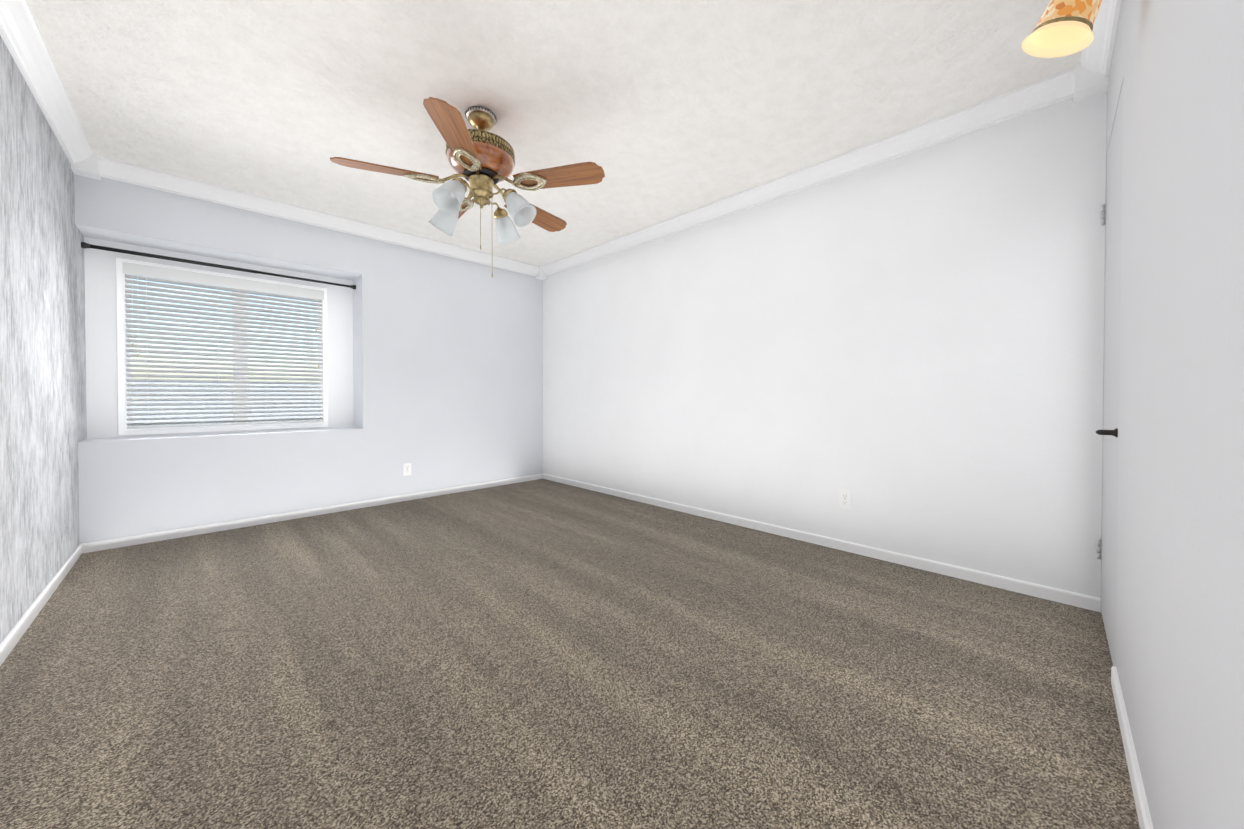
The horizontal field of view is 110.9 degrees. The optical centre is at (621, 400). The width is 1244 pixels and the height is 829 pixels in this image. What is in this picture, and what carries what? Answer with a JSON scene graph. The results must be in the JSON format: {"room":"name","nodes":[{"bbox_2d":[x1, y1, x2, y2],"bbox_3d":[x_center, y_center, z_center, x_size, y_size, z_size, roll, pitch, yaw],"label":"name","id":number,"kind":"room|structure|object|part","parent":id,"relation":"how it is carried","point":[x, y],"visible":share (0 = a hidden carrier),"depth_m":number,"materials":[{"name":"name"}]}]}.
{"room":"empty bedroom","nodes":[
{"label":"empty bedroom","id":0,"kind":"room"},
{"bbox_2d":[0,35,86,643],"bbox_3d":[-1.947,-0.260,1.115,0.150,2.440,4.940,-1,1,-45],"label":"wall","id":1,"kind":"structure","parent":0,"point":[43,422],"depth_m":1.95,"materials":[{"name":"paint"}]},
{"bbox_2d":[0,543,87,665],"bbox_3d":[-1.795,0.930,1.089,0.011,0.060,4.370,-1,1,-45],"label":"baseboard","id":2,"kind":"structure","parent":1,"relation":"attached to","point":[7,645],"depth_m":1.90,"materials":[{"name":"white wood"}]},
{"bbox_2d":[0,0,99,177],"bbox_3d":[-1.766,-1.420,1.091,0.090,0.120,4.370,-1,1,-45],"label":"crown molding","id":3,"kind":"structure","parent":1,"relation":"attached to","point":[24,42],"depth_m":1.92,"materials":[{"name":"white wood"}]},
{"bbox_2d":[74,174,542,543],"bbox_3d":[-2.280,-0.292,3.969,3.398,2.440,0.420,-1,1,-45],"label":"wall","id":4,"kind":"structure","parent":0,"point":[435,369],"depth_m":3.65,"materials":[{"name":"paint"}]},
{"bbox_2d":[81,242,355,288],"bbox_3d":[-2.933,-1.006,3.298,1.537,0.040,0.040,-1,1,-45],"label":"curtain rod","id":5,"kind":"object","parent":4,"relation":"attached to","point":[85,245],"visible":1,"depth_m":3.13,"materials":[{"name":"brown metal"}]},
{"bbox_2d":[116,258,327,434],"bbox_3d":[-3.046,-0.370,3.375,1.200,1.210,0.082,-1,1,-45],"label":"window","id":6,"kind":"structure","parent":4,"relation":"in","point":[122,363],"depth_m":3.25,"materials":[{"name":"white plastic"}]},
{"bbox_2d":[122,262,323,428],"bbox_3d":[-2.990,-0.374,3.319,1.136,1.131,0.071,-1,1,-45],"label":"window blind","id":7,"kind":"object","parent":6,"relation":"attached to","point":[134,270],"visible":0.98,"depth_m":3.25,"materials":[{"name":"white plastic"}]},
{"bbox_2d":[92,156,539,278],"bbox_3d":[-2.098,-1.450,3.767,3.210,0.120,0.104,-1,1,-45],"label":"crown molding","id":8,"kind":"structure","parent":4,"relation":"attached to","point":[109,168],"depth_m":3.30,"materials":[{"name":"white wood"}]},
{"bbox_2d":[88,473,543,552],"bbox_3d":[-2.130,0.900,3.826,3.330,0.060,0.011,-1,1,-45],"label":"baseboard","id":9,"kind":"structure","parent":4,"relation":"attached to","point":[215,527],"depth_m":3.32,"materials":[{"name":"white wood"}]},
{"bbox_2d":[403,463,410,475],"bbox_3d":[-1.987,0.638,3.967,0.070,0.114,0.009,-1,1,-45],"label":"electrical outlet","id":10,"kind":"object","parent":4,"relation":"attached to","point":[406,468],"visible":1,"depth_m":3.96,"materials":[{"name":"white plastic"}]},
{"bbox_2d":[27,0,1081,265],"bbox_3d":[-0.688,-1.544,2.351,3.698,0.100,4.940,-1,1,-45],"label":"ceiling","id":11,"kind":"structure","parent":0,"point":[659,110],"depth_m":2.04,"materials":[{"name":"white paint"}]},
{"bbox_2d":[330,97,604,277],"bbox_3d":[-0.760,-1.068,2.289,1.278,0.850,1.246,-1,1,-45],"label":"fan","id":12,"kind":"object","parent":11,"relation":"hanging from","point":[481,158],"visible":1,"depth_m":2.15,"materials":[{"name":"brown wood"}]},
{"bbox_3d":[-1.141,-1.118,2.080,0.463,0.006,0.142,0,14,-23],"label":"blade","id":13,"kind":"part","parent":12,"relation":"part of","materials":[{"name":"brown wood"}]},
{"bbox_3d":[-0.702,-1.115,1.814,0.142,0.006,0.463,13,0,-5],"label":"blade","id":14,"kind":"part","parent":12,"relation":"part of","materials":[{"name":"brown wood"}]},
{"bbox_3d":[-1.023,-1.124,2.579,0.142,0.006,0.463,-17,12,-39],"label":"blade","id":15,"kind":"part","parent":12,"relation":"part of","materials":[{"name":"brown wood"}]},
{"bbox_3d":[-0.738,-0.977,2.250,0.580,0.172,0.580,-1,1,-45],"label":"glass","id":16,"kind":"part","parent":12,"relation":"part of","materials":[{"name":"white glass"}]},
{"bbox_3d":[-0.707,-0.858,2.232,0.059,0.430,0.031,-1,1,-45],"label":"chain","id":17,"kind":"part","parent":12,"relation":"part of","materials":[{"name":"gold metal"}]},
{"label":"blade","id":18,"kind":"part","parent":12,"relation":"part of","materials":[{"name":"brown wood"}]},
{"label":"blade","id":19,"kind":"part","parent":12,"relation":"part of","materials":[{"name":"brown wood"}]},
{"bbox_2d":[1022,0,1101,57],"bbox_3d":[1.217,-1.138,1.137,0.150,0.378,0.227,-1,1,-45],"label":"lamp","id":20,"kind":"object","parent":11,"relation":"attached to","point":[1063,28],"visible":1,"depth_m":1.16,"materials":[{"name":"glass"}]},
{"bbox_2d":[0,479,1139,828],"bbox_3d":[-0.688,0.996,2.379,3.698,0.100,4.940,-1,1,-45],"label":"floor","id":21,"kind":"structure","parent":0,"point":[540,653],"depth_m":1.44,"materials":[{"name":"carpet"}]},
{"bbox_2d":[543,92,1106,597],"bbox_3d":[0.572,-0.288,3.614,0.150,2.440,4.940,-1,1,-45],"label":"wall","id":22,"kind":"structure","parent":0,"point":[907,350],"depth_m":2.53,"materials":[{"name":"white paint"}]},
{"bbox_2d":[544,474,1100,611],"bbox_3d":[0.610,0.904,3.476,0.011,0.060,4.370,-1,1,-45],"label":"baseboard","id":23,"kind":"structure","parent":22,"relation":"attached to","point":[980,577],"depth_m":2.54,"materials":[{"name":"white wood"}]},
{"bbox_2d":[540,70,1107,279],"bbox_3d":[0.579,-1.446,3.418,0.098,0.120,4.370,-1,1,-45],"label":"crown molding","id":24,"kind":"structure","parent":22,"relation":"attached to","point":[1051,90],"depth_m":2.55,"materials":[{"name":"white wood"}]},
{"bbox_2d":[839,489,850,508],"bbox_3d":[1.396,0.618,2.681,0.009,0.114,0.070,-1,1,-45],"label":"electrical outlet","id":25,"kind":"object","parent":22,"relation":"attached to","point":[844,498],"visible":1,"depth_m":2.68,"materials":[{"name":"white plastic"}]},
{"bbox_2d":[1100,0,1243,828],"bbox_3d":[1.000,-0.255,0.665,3.398,2.440,0.150,-1,1,-45],"label":"wall","id":26,"kind":"structure","parent":0,"point":[1177,69],"depth_m":0.73,"materials":[{"name":"paint"}]},
{"bbox_2d":[1068,0,1121,95],"bbox_3d":[0.907,-1.416,0.739,3.210,0.120,0.104,-1,1,-45],"label":"crown molding","id":27,"kind":"structure","parent":26,"relation":"attached to","point":[1093,70],"depth_m":1.77,"materials":[{"name":"white wood"}]},
{"bbox_2d":[1096,84,1122,665],"bbox_3d":[1.908,-0.068,1.682,0.671,2.019,0.090,-1,1,-45],"label":"door","id":28,"kind":"structure","parent":26,"relation":"in","point":[1109,432],"depth_m":1.63,"materials":[{"name":"paint"}]},
{"bbox_3d":[2.130,-0.078,1.905,0.041,1.578,0.013,-1,1,-45],"label":"door hinge","id":29,"kind":"part","parent":28,"relation":"part of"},
{"bbox_3d":[1.697,0.113,1.501,0.032,0.032,0.051,-1,1,-45],"label":"knob","id":30,"kind":"part","parent":28,"relation":"part of","materials":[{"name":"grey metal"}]},
{"bbox_2d":[1111,666,1152,828],"bbox_3d":[0.708,0.937,0.503,2.678,0.060,0.011,-1,1,-45],"label":"baseboard","id":31,"kind":"structure","parent":26,"relation":"attached to","point":[1143,813],"depth_m":1.10,"materials":[{"name":"white wood"}]},
{"label":"outside","id":32,"kind":"structure","parent":0,"visible":0},
{"bbox_2d":[131,382,318,425],"bbox_3d":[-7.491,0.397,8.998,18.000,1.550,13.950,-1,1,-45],"label":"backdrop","id":33,"kind":"structure","parent":32,"point":[164,411],"depth_m":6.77,"materials":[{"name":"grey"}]}
]}

